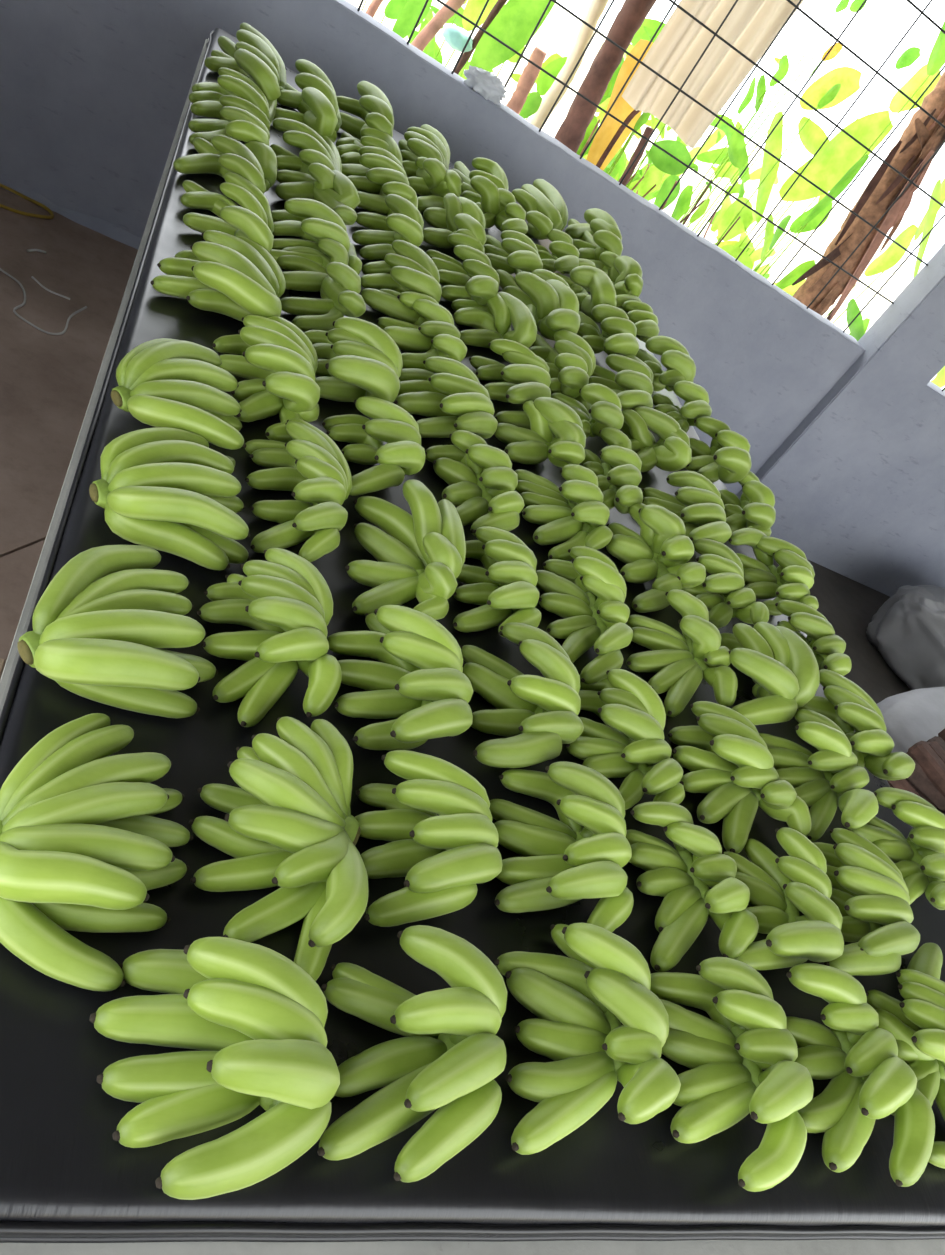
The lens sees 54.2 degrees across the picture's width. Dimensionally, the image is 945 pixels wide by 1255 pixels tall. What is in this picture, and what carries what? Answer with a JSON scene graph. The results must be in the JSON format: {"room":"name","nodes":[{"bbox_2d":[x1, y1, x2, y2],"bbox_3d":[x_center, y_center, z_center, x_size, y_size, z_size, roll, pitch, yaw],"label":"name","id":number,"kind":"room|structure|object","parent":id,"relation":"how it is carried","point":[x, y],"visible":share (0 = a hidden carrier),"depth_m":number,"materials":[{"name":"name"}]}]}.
{"room":"workspace","nodes":[
{"label":"workspace","id":0,"kind":"room"},
{"bbox_2d":[0,0,864,494],"bbox_3d":[-0.215,-1.743,3.999,4.500,1.224,0.140,18,38,-26],"label":"wall","id":1,"kind":"structure","parent":0,"point":[94,93],"depth_m":3.61,"materials":[{"name":"grey paint"}]},
{"bbox_2d":[0,174,141,249],"bbox_3d":[-0.499,-1.296,4.267,4.500,0.050,0.030,18,38,-26],"label":"baseboard","id":2,"kind":"structure","parent":1,"relation":"attached to","point":[98,225],"depth_m":3.73,"materials":[{"name":"grey"}]},
{"bbox_2d":[463,65,506,105],"bbox_3d":[0.056,-2.144,3.636,0.203,0.084,0.141,18,38,-26],"label":"plastic","id":3,"kind":"object","parent":1,"relation":"on","point":[487,84],"visible":1,"depth_m":3.60,"materials":[{"name":"white plastic"}]},
{"bbox_2d":[357,0,944,332],"bbox_3d":[0.697,-2.458,3.474,3.800,1.428,0.015,18,38,-26],"label":"wire mesh","id":4,"kind":"object","parent":1,"relation":"in","point":[439,1],"visible":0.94,"depth_m":3.83,"materials":[{"name":"metal"}]},
{"bbox_2d":[0,187,910,703],"bbox_3d":[0.662,1.748,1.932,10.200,0.200,8.140,18,38,-26],"label":"floor","id":5,"kind":"structure","parent":0,"point":[47,381],"depth_m":3.13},
{"bbox_2d":[0,658,4,673],"bbox_3d":[-1.190,0.101,2.031,0.260,0.006,0.180,18,38,-26],"label":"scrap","id":6,"kind":"object","parent":5,"relation":"on","point":[2,661],"visible":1,"depth_m":2.14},
{"bbox_2d":[0,183,53,218],"bbox_3d":[-1.837,-1.663,3.525,0.443,0.017,0.193,18,38,-26],"label":"hose","id":7,"kind":"object","parent":5,"relation":"on","point":[51,216],"visible":1,"depth_m":3.60,"materials":[{"name":"rubber"}]},
{"bbox_2d":[27,249,45,253],"bbox_3d":[-1.615,-1.395,3.416,0.019,0.010,0.075,47,35,15],"label":"string","id":8,"kind":"object","parent":5,"relation":"on","point":[28,250],"visible":1,"depth_m":3.42,"materials":[{"name":"white fabric"}]},
{"bbox_2d":[0,268,86,334],"bbox_3d":[-1.546,-1.135,3.172,0.352,0.008,0.288,25,36,-18],"label":"string","id":9,"kind":"object","parent":5,"relation":"on","point":[3,271],"visible":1,"depth_m":3.17,"materials":[{"name":"white fabric"}]},
{"bbox_2d":[31,276,69,299],"bbox_3d":[-1.509,-1.207,3.292,0.146,0.008,0.031,29,35,-12],"label":"string","id":10,"kind":"object","parent":5,"relation":"on","point":[32,277],"visible":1,"depth_m":3.28,"materials":[{"name":"white fabric"}]},
{"bbox_2d":[0,38,944,1254],"bbox_3d":[-0.214,-0.197,2.416,1.588,0.948,3.510,18,38,-26],"label":"table edge","id":11,"kind":"object","parent":5,"relation":"on","point":[927,1246],"visible":0.08,"depth_m":0.95,"materials":[{"name":"grey metal"}]},
{"bbox_2d":[0,28,944,1242],"bbox_3d":[0.030,-0.553,2.160,1.576,0.054,3.413,18,38,-26],"label":"table top","id":12,"kind":"object","parent":11,"relation":"on","point":[64,1176],"visible":0.3,"depth_m":0.96,"materials":[{"name":"black metal"}]},
{"bbox_2d":[0,713,192,991],"bbox_3d":[-0.337,0.186,0.832,0.194,0.085,0.240,34,34,-4],"label":"banana hand","id":13,"kind":"object","parent":12,"relation":"on","point":[82,845],"visible":1,"depth_m":0.80},
{"bbox_2d":[17,545,217,717],"bbox_3d":[-0.384,-0.007,1.006,0.211,0.096,0.224,-4,51,-44],"label":"banana hand","id":14,"kind":"object","parent":12,"relation":"on","point":[99,625],"visible":1,"depth_m":0.97},
{"bbox_2d":[89,427,250,570],"bbox_3d":[-0.389,-0.198,1.238,0.213,0.087,0.262,18,38,-26],"label":"banana hand","id":15,"kind":"object","parent":12,"relation":"on","point":[165,489],"visible":1,"depth_m":1.17},
{"bbox_2d":[111,338,244,449],"bbox_3d":[-0.431,-0.355,1.385,0.200,0.087,0.259,16,39,-28],"label":"banana hand","id":16,"kind":"object","parent":12,"relation":"on","point":[163,382],"visible":0.95,"depth_m":1.33},
{"bbox_2d":[89,937,339,1199],"bbox_3d":[-0.205,0.347,0.748,0.197,0.100,0.195,18,38,-26],"label":"banana hand","id":17,"kind":"object","parent":12,"relation":"on","point":[258,1018],"visible":1,"depth_m":0.74},
{"bbox_2d":[150,230,285,321],"bbox_3d":[-0.458,-0.671,1.719,0.232,0.105,0.307,18,38,-26],"label":"banana hand","id":18,"kind":"object","parent":12,"relation":"on","point":[235,277],"visible":0.97,"depth_m":1.66},
{"bbox_2d":[173,135,276,193],"bbox_3d":[-0.551,-1.073,2.117,0.201,0.098,0.270,24,36,-19],"label":"banana hand","id":19,"kind":"object","parent":12,"relation":"on","point":[256,162],"visible":0.75,"depth_m":2.08},
{"bbox_2d":[181,172,273,252],"bbox_3d":[-0.503,-0.878,1.926,0.200,0.104,0.325,18,38,-26],"label":"banana hand","id":20,"kind":"object","parent":12,"relation":"on","point":[253,220],"visible":0.77,"depth_m":1.92},
{"bbox_2d":[188,67,276,145],"bbox_3d":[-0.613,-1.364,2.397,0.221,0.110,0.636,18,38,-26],"label":"banana hand","id":21,"kind":"object","parent":12,"relation":"on","point":[241,110],"visible":0.93,"depth_m":2.35},
{"bbox_2d":[204,22,286,99],"bbox_3d":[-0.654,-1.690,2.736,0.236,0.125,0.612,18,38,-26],"label":"banana hand","id":22,"kind":"object","parent":12,"relation":"on","point":[254,56],"visible":0.91,"depth_m":2.68},
{"bbox_2d":[212,315,319,442],"bbox_3d":[-0.341,-0.443,1.557,0.184,0.107,0.322,18,38,-26],"label":"banana hand","id":23,"kind":"object","parent":12,"relation":"on","point":[280,362],"visible":0.91,"depth_m":1.51},
{"bbox_2d":[197,548,341,726],"bbox_3d":[-0.244,0.000,1.132,0.167,0.093,0.275,11,42,-33],"label":"banana hand","id":24,"kind":"object","parent":12,"relation":"on","point":[285,598],"visible":1,"depth_m":1.11},
{"bbox_2d":[189,717,367,980],"bbox_3d":[-0.191,0.205,0.938,0.179,0.090,0.302,18,38,-26],"label":"banana hand","id":25,"kind":"object","parent":12,"relation":"on","point":[291,826],"visible":0.98,"depth_m":0.91},
{"bbox_2d":[244,418,351,561],"bbox_3d":[-0.257,-0.213,1.376,0.163,0.088,0.303,18,38,-26],"label":"banana hand","id":26,"kind":"object","parent":12,"relation":"on","point":[311,466],"visible":0.99,"depth_m":1.36},
{"bbox_2d":[273,59,341,142],"bbox_3d":[-0.483,-1.590,2.764,0.218,0.126,0.532,18,38,-26],"label":"banana hand","id":27,"kind":"object","parent":12,"relation":"on","point":[317,104],"visible":0.84,"depth_m":2.70},
{"bbox_2d":[270,198,349,264],"bbox_3d":[-0.366,-0.879,2.055,0.190,0.100,0.313,18,38,-26],"label":"banana hand","id":28,"kind":"object","parent":12,"relation":"on","point":[310,220],"visible":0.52,"depth_m":2.06},
{"bbox_2d":[270,118,359,224],"bbox_3d":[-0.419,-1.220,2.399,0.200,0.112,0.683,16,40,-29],"label":"banana hand","id":29,"kind":"object","parent":12,"relation":"on","point":[316,174],"visible":0.95,"depth_m":2.30},
{"bbox_2d":[276,238,365,331],"bbox_3d":[-0.314,-0.760,1.959,0.194,0.100,0.482,18,38,-26],"label":"banana hand","id":30,"kind":"object","parent":12,"relation":"on","point":[337,280],"visible":0.93,"depth_m":1.90},
{"bbox_2d":[304,317,402,402],"bbox_3d":[-0.217,-0.496,1.719,0.187,0.120,0.254,18,38,-26],"label":"banana hand","id":31,"kind":"object","parent":12,"relation":"on","point":[357,358],"visible":0.88,"depth_m":1.70},
{"bbox_2d":[336,81,393,139],"bbox_3d":[-0.341,-1.649,2.960,0.203,0.128,0.464,18,38,-26],"label":"banana hand","id":32,"kind":"object","parent":12,"relation":"on","point":[376,111],"visible":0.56,"depth_m":2.92},
{"bbox_2d":[336,127,408,214],"bbox_3d":[-0.287,-1.329,2.656,0.223,0.105,0.545,18,38,-26],"label":"banana hand","id":33,"kind":"object","parent":12,"relation":"on","point":[370,162],"visible":0.85,"depth_m":2.60},
{"bbox_2d":[322,396,425,495],"bbox_3d":[-0.162,-0.300,1.556,0.168,0.094,0.250,18,38,-26],"label":"banana hand","id":34,"kind":"object","parent":12,"relation":"on","point":[403,454],"visible":0.96,"depth_m":1.57},
{"bbox_2d":[352,181,423,246],"bbox_3d":[-0.218,-1.084,2.420,0.193,0.110,0.379,18,38,-26],"label":"banana hand","id":35,"kind":"object","parent":12,"relation":"on","point":[404,221],"visible":0.85,"depth_m":2.38},
{"bbox_2d":[327,605,473,749],"bbox_3d":[-0.090,0.056,1.193,0.187,0.102,0.259,18,38,-26],"label":"banana hand","id":36,"kind":"object","parent":12,"relation":"on","point":[419,680],"visible":0.94,"depth_m":1.18},
{"bbox_2d":[360,240,441,323],"bbox_3d":[-0.169,-0.853,2.190,0.195,0.109,0.378,18,38,-26],"label":"banana hand","id":37,"kind":"object","parent":12,"relation":"on","point":[405,267],"visible":0.76,"depth_m":2.13},
{"bbox_2d":[345,479,465,619],"bbox_3d":[-0.099,-0.122,1.402,0.180,0.098,0.304,20,37,-23],"label":"banana hand","id":38,"kind":"object","parent":12,"relation":"on","point":[421,554],"visible":0.94,"depth_m":1.40},
{"bbox_2d":[317,925,506,1182],"bbox_3d":[-0.047,0.385,0.849,0.180,0.096,0.214,18,38,-26],"label":"banana hand","id":39,"kind":"object","parent":12,"relation":"on","point":[450,1055],"visible":0.94,"depth_m":0.83},
{"bbox_2d":[376,289,466,371],"bbox_3d":[-0.117,-0.665,2.032,0.186,0.097,0.324,16,40,-29],"label":"banana hand","id":40,"kind":"object","parent":12,"relation":"on","point":[434,333],"visible":0.88,"depth_m":2.00},
{"bbox_2d":[354,750,501,926],"bbox_3d":[-0.050,0.235,1.029,0.167,0.091,0.206,16,39,-28],"label":"banana hand","id":41,"kind":"object","parent":12,"relation":"on","point":[442,859],"visible":0.96,"depth_m":1.01},
{"bbox_2d":[398,124,462,197],"bbox_3d":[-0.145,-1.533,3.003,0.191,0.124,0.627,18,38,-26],"label":"banana hand","id":42,"kind":"object","parent":12,"relation":"on","point":[425,152],"visible":0.96,"depth_m":2.89},
{"bbox_2d":[394,356,497,438],"bbox_3d":[-0.054,-0.457,1.833,0.210,0.101,0.245,18,38,-26],"label":"banana hand","id":43,"kind":"object","parent":12,"relation":"on","point":[454,398],"visible":0.89,"depth_m":1.80},
{"bbox_2d":[417,193,486,247],"bbox_3d":[-0.067,-1.203,2.688,0.203,0.122,0.400,18,38,-26],"label":"banana hand","id":44,"kind":"object","parent":12,"relation":"on","point":[450,214],"visible":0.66,"depth_m":2.66},
{"bbox_2d":[426,233,499,305],"bbox_3d":[-0.014,-0.941,2.426,0.189,0.119,0.420,18,38,-26],"label":"banana hand","id":45,"kind":"object","parent":12,"relation":"on","point":[476,273],"visible":0.86,"depth_m":2.41},
{"bbox_2d":[425,430,523,535],"bbox_3d":[0.011,-0.262,1.664,0.148,0.102,0.265,11,42,-33],"label":"banana hand","id":46,"kind":"object","parent":12,"relation":"on","point":[482,481],"visible":0.96,"depth_m":1.66},
{"bbox_2d":[441,285,537,347],"bbox_3d":[0.060,-0.852,2.387,0.266,0.121,0.561,30,35,-11],"label":"banana hand","id":47,"kind":"object","parent":12,"relation":"on","point":[492,321],"visible":0.75,"depth_m":2.28},
{"bbox_2d":[451,157,527,233],"bbox_3d":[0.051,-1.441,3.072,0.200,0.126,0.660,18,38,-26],"label":"banana hand","id":48,"kind":"object","parent":12,"relation":"on","point":[487,186],"visible":0.84,"depth_m":2.98},
{"bbox_2d":[453,526,540,637],"bbox_3d":[0.039,-0.081,1.480,0.160,0.094,0.240,18,38,-26],"label":"banana hand","id":49,"kind":"object","parent":12,"relation":"on","point":[506,586],"visible":0.9,"depth_m":1.45},
{"bbox_2d":[469,339,550,403],"bbox_3d":[0.104,-0.552,2.086,0.194,0.103,0.264,18,38,-26],"label":"banana hand","id":50,"kind":"object","parent":12,"relation":"on","point":[527,377],"visible":0.91,"depth_m":2.07},
{"bbox_2d":[484,230,542,273],"bbox_3d":[0.121,-1.105,2.740,0.170,0.119,0.319,25,36,-17],"label":"banana hand","id":51,"kind":"object","parent":12,"relation":"on","point":[516,253],"visible":0.83,"depth_m":2.70},
{"bbox_2d":[460,622,583,767],"bbox_3d":[0.074,0.096,1.300,0.185,0.097,0.263,18,38,-26],"label":"banana hand","id":52,"kind":"object","parent":12,"relation":"on","point":[540,714],"visible":0.97,"depth_m":1.27},
{"bbox_2d":[496,269,579,340],"bbox_3d":[0.193,-0.885,2.530,0.212,0.140,0.421,18,38,-26],"label":"banana hand","id":53,"kind":"object","parent":12,"relation":"on","point":[556,304],"visible":0.84,"depth_m":2.47},
{"bbox_2d":[494,397,585,467],"bbox_3d":[0.140,-0.422,1.948,0.191,0.127,0.214,18,38,-26],"label":"banana hand","id":54,"kind":"object","parent":12,"relation":"on","point":[547,427],"visible":0.91,"depth_m":1.93},
{"bbox_2d":[512,179,567,239],"bbox_3d":[0.224,-1.490,3.275,0.217,0.135,0.540,18,38,-26],"label":"banana hand","id":55,"kind":"object","parent":12,"relation":"on","point":[546,210],"visible":0.85,"depth_m":3.19},
{"bbox_2d":[535,229,579,273],"bbox_3d":[0.283,-1.210,3.014,0.146,0.115,0.301,18,38,-26],"label":"banana hand","id":56,"kind":"object","parent":12,"relation":"on","point":[564,257],"visible":0.85,"depth_m":2.98},
{"bbox_2d":[489,761,633,931],"bbox_3d":[0.112,0.263,1.143,0.198,0.091,0.238,18,38,-26],"label":"banana hand","id":57,"kind":"object","parent":12,"relation":"on","point":[564,862],"visible":0.94,"depth_m":1.12},
{"bbox_2d":[529,330,595,397],"bbox_3d":[0.233,-0.670,2.326,0.159,0.120,0.352,18,38,-26],"label":"banana hand","id":58,"kind":"object","parent":12,"relation":"on","point":[571,362],"visible":0.7,"depth_m":2.29},
{"bbox_2d":[515,464,612,560],"bbox_3d":[0.188,-0.224,1.774,0.191,0.103,0.255,18,38,-26],"label":"banana hand","id":59,"kind":"object","parent":12,"relation":"on","point":[575,511],"visible":0.91,"depth_m":1.77},
{"bbox_2d":[536,546,632,683],"bbox_3d":[0.202,-0.029,1.559,0.175,0.104,0.324,18,38,-26],"label":"banana hand","id":60,"kind":"object","parent":12,"relation":"on","point":[588,591],"visible":0.97,"depth_m":1.57},
{"bbox_2d":[555,258,616,322],"bbox_3d":[0.345,-1.078,2.877,0.173,0.158,0.424,23,36,-20],"label":"banana hand","id":61,"kind":"object","parent":12,"relation":"on","point":[584,278],"visible":0.72,"depth_m":2.75},
{"bbox_2d":[494,923,680,1154],"bbox_3d":[0.118,0.409,0.966,0.189,0.100,0.247,18,38,-26],"label":"banana hand","id":62,"kind":"object","parent":12,"relation":"on","point":[581,1000],"visible":1,"depth_m":0.96},
{"bbox_2d":[551,383,623,437],"bbox_3d":[0.268,-0.556,2.213,0.153,0.130,0.284,18,38,-26],"label":"banana hand","id":63,"kind":"object","parent":12,"relation":"on","point":[598,407],"visible":0.61,"depth_m":2.14},
{"bbox_2d":[565,208,622,260],"bbox_3d":[0.457,-1.474,3.444,0.192,0.166,0.464,25,36,-18],"label":"banana hand","id":64,"kind":"object","parent":12,"relation":"on","point":[601,233],"visible":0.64,"depth_m":3.36},
{"bbox_2d":[577,304,638,355],"bbox_3d":[0.394,-0.840,2.662,0.158,0.130,0.316,18,38,-26],"label":"banana hand","id":65,"kind":"object","parent":12,"relation":"on","point":[618,336],"visible":0.82,"depth_m":2.64},
{"bbox_2d":[581,427,642,513],"bbox_3d":[0.314,-0.331,2.008,0.119,0.109,0.301,18,38,-26],"label":"banana hand","id":66,"kind":"object","parent":12,"relation":"on","point":[618,471],"visible":0.82,"depth_m":1.98},
{"bbox_2d":[590,251,642,296],"bbox_3d":[0.479,-1.223,3.174,0.165,0.155,0.375,18,38,-26],"label":"banana hand","id":67,"kind":"object","parent":12,"relation":"on","point":[625,273],"visible":0.54,"depth_m":3.11},
{"bbox_2d":[588,354,653,409],"bbox_3d":[0.396,-0.647,2.446,0.178,0.118,0.404,31,34,-9],"label":"banana hand","id":68,"kind":"object","parent":12,"relation":"on","point":[633,381],"visible":0.75,"depth_m":2.40},
{"bbox_2d":[565,669,684,809],"bbox_3d":[0.221,0.146,1.374,0.183,0.096,0.267,18,38,-26],"label":"banana hand","id":69,"kind":"object","parent":12,"relation":"on","point":[631,744],"visible":0.86,"depth_m":1.33},
{"bbox_2d":[616,294,659,342],"bbox_3d":[0.515,-0.985,2.957,0.159,0.112,0.300,18,38,-26],"label":"banana hand","id":70,"kind":"object","parent":12,"relation":"on","point":[640,313],"visible":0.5,"depth_m":2.91},
{"bbox_2d":[606,503,705,612],"bbox_3d":[0.365,-0.141,1.822,0.185,0.122,0.290,18,38,-26],"label":"banana hand","id":71,"kind":"object","parent":12,"relation":"on","point":[662,551],"visible":0.94,"depth_m":1.82},
{"bbox_2d":[620,406,691,471],"bbox_3d":[0.452,-0.459,2.279,0.199,0.115,0.219,18,38,-26],"label":"banana hand","id":72,"kind":"object","parent":12,"relation":"on","point":[672,451],"visible":0.85,"depth_m":2.25},
{"bbox_2d":[635,336,695,391],"bbox_3d":[0.576,-0.780,2.744,0.165,0.143,0.276,18,38,-26],"label":"banana hand","id":73,"kind":"object","parent":12,"relation":"on","point":[675,357],"visible":0.74,"depth_m":2.70},
{"bbox_2d":[626,589,737,716],"bbox_3d":[0.363,0.038,1.625,0.234,0.100,0.246,-1,50,-43],"label":"banana hand","id":74,"kind":"object","parent":12,"relation":"on","point":[681,662],"visible":0.94,"depth_m":1.64},
{"bbox_2d":[652,381,711,432],"bbox_3d":[0.591,-0.618,2.583,0.148,0.125,0.185,18,38,-26],"label":"banana hand","id":75,"kind":"object","parent":12,"relation":"on","point":[696,398],"visible":0.76,"depth_m":2.57},
{"bbox_2d":[641,471,731,543],"bbox_3d":[0.498,-0.258,2.089,0.227,0.111,0.296,18,38,-26],"label":"banana hand","id":76,"kind":"object","parent":12,"relation":"on","point":[704,516],"visible":0.79,"depth_m":2.06},
{"bbox_2d":[626,802,758,971],"bbox_3d":[0.280,0.334,1.210,0.177,0.090,0.221,13,41,-31],"label":"banana hand","id":77,"kind":"object","parent":12,"relation":"on","point":[684,879],"visible":0.94,"depth_m":1.21},
{"bbox_2d":[685,417,750,483],"bbox_3d":[0.659,-0.462,2.445,0.170,0.137,0.287,29,35,-11],"label":"banana hand","id":78,"kind":"object","parent":12,"relation":"on","point":[727,459],"visible":0.84,"depth_m":2.41},
{"bbox_2d":[681,538,769,628],"bbox_3d":[0.505,-0.087,1.904,0.176,0.100,0.226,18,38,-26],"label":"banana hand","id":79,"kind":"object","parent":12,"relation":"on","point":[723,592],"visible":0.78,"depth_m":1.87},
{"bbox_2d":[650,957,813,1191],"bbox_3d":[0.291,0.489,1.029,0.180,0.099,0.238,18,38,-26],"label":"banana hand","id":80,"kind":"object","parent":12,"relation":"on","point":[746,1034],"visible":0.89,"depth_m":1.03},
{"bbox_2d":[668,701,811,853],"bbox_3d":[0.410,0.221,1.449,0.218,0.106,0.252,4,46,-39],"label":"banana hand","id":81,"kind":"object","parent":12,"relation":"on","point":[727,759],"visible":0.98,"depth_m":1.43},
{"bbox_2d":[719,471,775,535],"bbox_3d":[0.692,-0.317,2.319,0.123,0.122,0.288,29,35,-12],"label":"banana hand","id":82,"kind":"object","parent":12,"relation":"on","point":[755,509],"visible":0.73,"depth_m":2.27},
{"bbox_2d":[720,622,819,724],"bbox_3d":[0.532,0.078,1.700,0.213,0.130,0.267,18,38,-26],"label":"banana hand","id":83,"kind":"object","parent":12,"relation":"on","point":[784,669],"visible":0.93,"depth_m":1.67},
{"bbox_2d":[728,528,818,615],"bbox_3d":[0.683,-0.128,2.103,0.230,0.110,0.232,18,38,-26],"label":"banana hand","id":84,"kind":"object","parent":12,"relation":"on","point":[793,578],"visible":0.78,"depth_m":2.09},
{"bbox_2d":[722,827,843,970],"bbox_3d":[0.435,0.382,1.279,0.168,0.104,0.264,31,34,-9],"label":"banana hand","id":85,"kind":"object","parent":12,"relation":"on","point":[782,887],"visible":0.89,"depth_m":1.28},
{"bbox_2d":[775,600,851,675],"bbox_3d":[0.717,0.036,1.945,0.145,0.100,0.205,18,38,-26],"label":"banana hand","id":86,"kind":"object","parent":12,"relation":"on","point":[828,648],"visible":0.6,"depth_m":1.93},
{"bbox_2d":[759,709,878,841],"bbox_3d":[0.595,0.245,1.586,0.221,0.106,0.270,18,38,-26],"label":"banana hand","id":87,"kind":"object","parent":12,"relation":"on","point":[827,779],"visible":0.85,"depth_m":1.58},
{"bbox_2d":[797,669,914,780],"bbox_3d":[0.720,0.191,1.761,0.166,0.105,0.254,18,38,-26],"label":"banana hand","id":88,"kind":"object","parent":12,"relation":"on","point":[845,703],"visible":0.77,"depth_m":1.73},
{"bbox_2d":[786,963,934,1186],"bbox_3d":[0.466,0.541,1.124,0.205,0.101,0.239,18,38,-26],"label":"banana hand","id":89,"kind":"object","parent":12,"relation":"on","point":[869,1082],"visible":0.88,"depth_m":1.11},
{"bbox_2d":[814,828,919,975],"bbox_3d":[0.586,0.422,1.373,0.156,0.098,0.279,33,34,-6],"label":"banana hand","id":90,"kind":"object","parent":12,"relation":"on","point":[870,893],"visible":0.85,"depth_m":1.36},
{"bbox_2d":[847,787,944,909],"bbox_3d":[0.748,0.379,1.563,0.206,0.103,0.226,18,38,-26],"label":"banana hand","id":91,"kind":"object","parent":12,"relation":"on","point":[920,857],"visible":0.77,"depth_m":1.57},
{"bbox_2d":[865,943,944,1168],"bbox_3d":[0.629,0.543,1.275,0.163,0.092,0.381,33,34,-6],"label":"banana hand","id":92,"kind":"object","parent":12,"relation":"on","point":[917,1023],"visible":0.86,"depth_m":1.24},
{"bbox_2d":[866,585,944,689],"bbox_3d":[2.650,0.110,5.108,0.894,0.416,0.770,-1,49,-42],"label":"plastic sack","id":93,"kind":"object","parent":5,"relation":"on","point":[908,630],"visible":0.88,"depth_m":4.89,"materials":[{"name":"grey plastic"}]},
{"bbox_2d":[877,687,944,752],"bbox_3d":[2.171,0.533,4.239,1.314,0.345,0.503,0,49,-42],"label":"sack","id":94,"kind":"object","parent":5,"relation":"on","point":[911,717],"visible":0.34,"depth_m":3.91,"materials":[{"name":"white fabric"}]},
{"bbox_2d":[887,729,944,881],"bbox_3d":[1.743,0.776,3.365,0.746,0.574,0.646,-7,53,-46],"label":"bundle","id":95,"kind":"object","parent":5,"relation":"on","point":[927,780],"visible":0.14,"depth_m":3.11,"materials":[{"name":"brown wood"}]},
{"bbox_2d":[736,243,944,596],"bbox_3d":[3.745,-1.124,5.239,3.700,3.000,0.170,18,38,-26],"label":"wall","id":96,"kind":"structure","parent":0,"point":[858,486],"depth_m":5.04,"materials":[{"name":"grey paint"}]},
{"label":"outside","id":97,"kind":"structure","parent":0,"visible":0},
{"bbox_2d":[347,0,944,388],"bbox_3d":[-1.655,-11.494,15.458,44.000,0.100,30.000,18,38,-26],"label":"sky","id":98,"kind":"structure","parent":97,"point":[558,33],"depth_m":17.89,"materials":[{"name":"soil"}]},
{"bbox_2d":[408,8,492,78],"bbox_3d":[-0.274,-3.798,6.681,0.780,1.009,0.792,18,38,-26],"label":"plant","id":99,"kind":"object","parent":98,"relation":"on","point":[432,49],"visible":0.07,"depth_m":6.29,"materials":[{"name":"green plant"}]},
{"bbox_2d":[362,0,556,73],"bbox_3d":[-0.350,-2.754,4.674,0.737,1.758,1.257,1,48,-41],"label":"foliage","id":100,"kind":"object","parent":98,"relation":"on","point":[516,21],"visible":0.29,"depth_m":4.21,"materials":[{"name":"green plant"}]},
{"bbox_2d":[442,25,472,51],"bbox_3d":[-0.067,-2.700,4.231,0.152,0.094,0.103,18,38,-26],"label":"plastic bag","id":101,"kind":"object","parent":100,"relation":"in","point":[456,37],"visible":0.92,"depth_m":4.20,"materials":[{"name":"plastic"}]},
{"bbox_2d":[506,46,567,119],"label":"banana plant","id":102,"kind":"object","parent":98,"relation":"on","point":[525,103],"depth_m":4.71,"materials":[{"name":"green plant"}]},
{"bbox_2d":[529,0,608,128],"bbox_3d":[0.309,-2.646,4.945,0.116,1.976,0.094,32,34,-7],"label":"pole","id":103,"kind":"object","parent":98,"relation":"on","point":[596,8],"visible":0.41,"depth_m":4.71,"materials":[{"name":"beige wood"}]},
{"bbox_2d":[554,0,656,169],"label":"banana plant","id":104,"kind":"object","parent":98,"relation":"on","point":[576,128],"depth_m":4.43,"materials":[{"name":"yellow plant"}]},
{"bbox_2d":[587,147,665,200],"bbox_3d":[1.141,-3.537,7.680,0.996,0.968,0.512,18,38,-26],"label":"plant","id":105,"kind":"object","parent":98,"relation":"on","point":[619,168],"visible":0.09,"depth_m":7.48,"materials":[{"name":"green plant"}]},
{"bbox_2d":[579,42,692,220],"bbox_3d":[0.666,-2.441,5.375,0.878,1.582,1.385,18,38,-26],"label":"bush","id":106,"kind":"object","parent":98,"relation":"on","point":[662,162],"visible":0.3,"depth_m":4.84,"materials":[{"name":"green plant"}]},
{"bbox_2d":[714,232,805,295],"bbox_3d":[2.043,-2.634,7.415,0.649,0.979,0.794,18,38,-26],"label":"plant","id":107,"kind":"object","parent":98,"relation":"on","point":[791,290],"visible":0.07,"depth_m":7.27,"materials":[{"name":"green plant"}]},
{"bbox_2d":[594,0,944,340],"bbox_3d":[1.626,-2.928,5.846,2.387,2.661,2.265,18,38,-26],"label":"foliage","id":108,"kind":"object","parent":98,"relation":"on","point":[840,159],"visible":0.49,"depth_m":5.39,"materials":[{"name":"green plant"}]},
{"bbox_2d":[792,71,944,322],"bbox_3d":[2.188,-2.003,5.406,1.040,2.519,0.318,-3,51,-44],"label":"trunk","id":109,"kind":"object","parent":98,"relation":"on","point":[923,135],"visible":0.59,"depth_m":4.95,"materials":[{"name":"brown plant"}]},
{"bbox_2d":[931,366,944,387],"bbox_3d":[2.795,-1.289,6.189,0.191,1.286,0.385,31,34,-10],"label":"leafy weed","id":110,"kind":"object","parent":98,"relation":"on","point":[939,380],"visible":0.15,"depth_m":6.01,"materials":[{"name":"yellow plant"}]},
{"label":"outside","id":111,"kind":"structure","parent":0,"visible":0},
{"bbox_2d":[622,0,803,148],"bbox_3d":[1.153,-2.676,3.949,0.515,1.112,0.130,18,38,-26],"label":"hanging cloth","id":112,"kind":"object","parent":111,"point":[751,26],"visible":0.91,"depth_m":4.07,"materials":[{"name":"beige fabric"}]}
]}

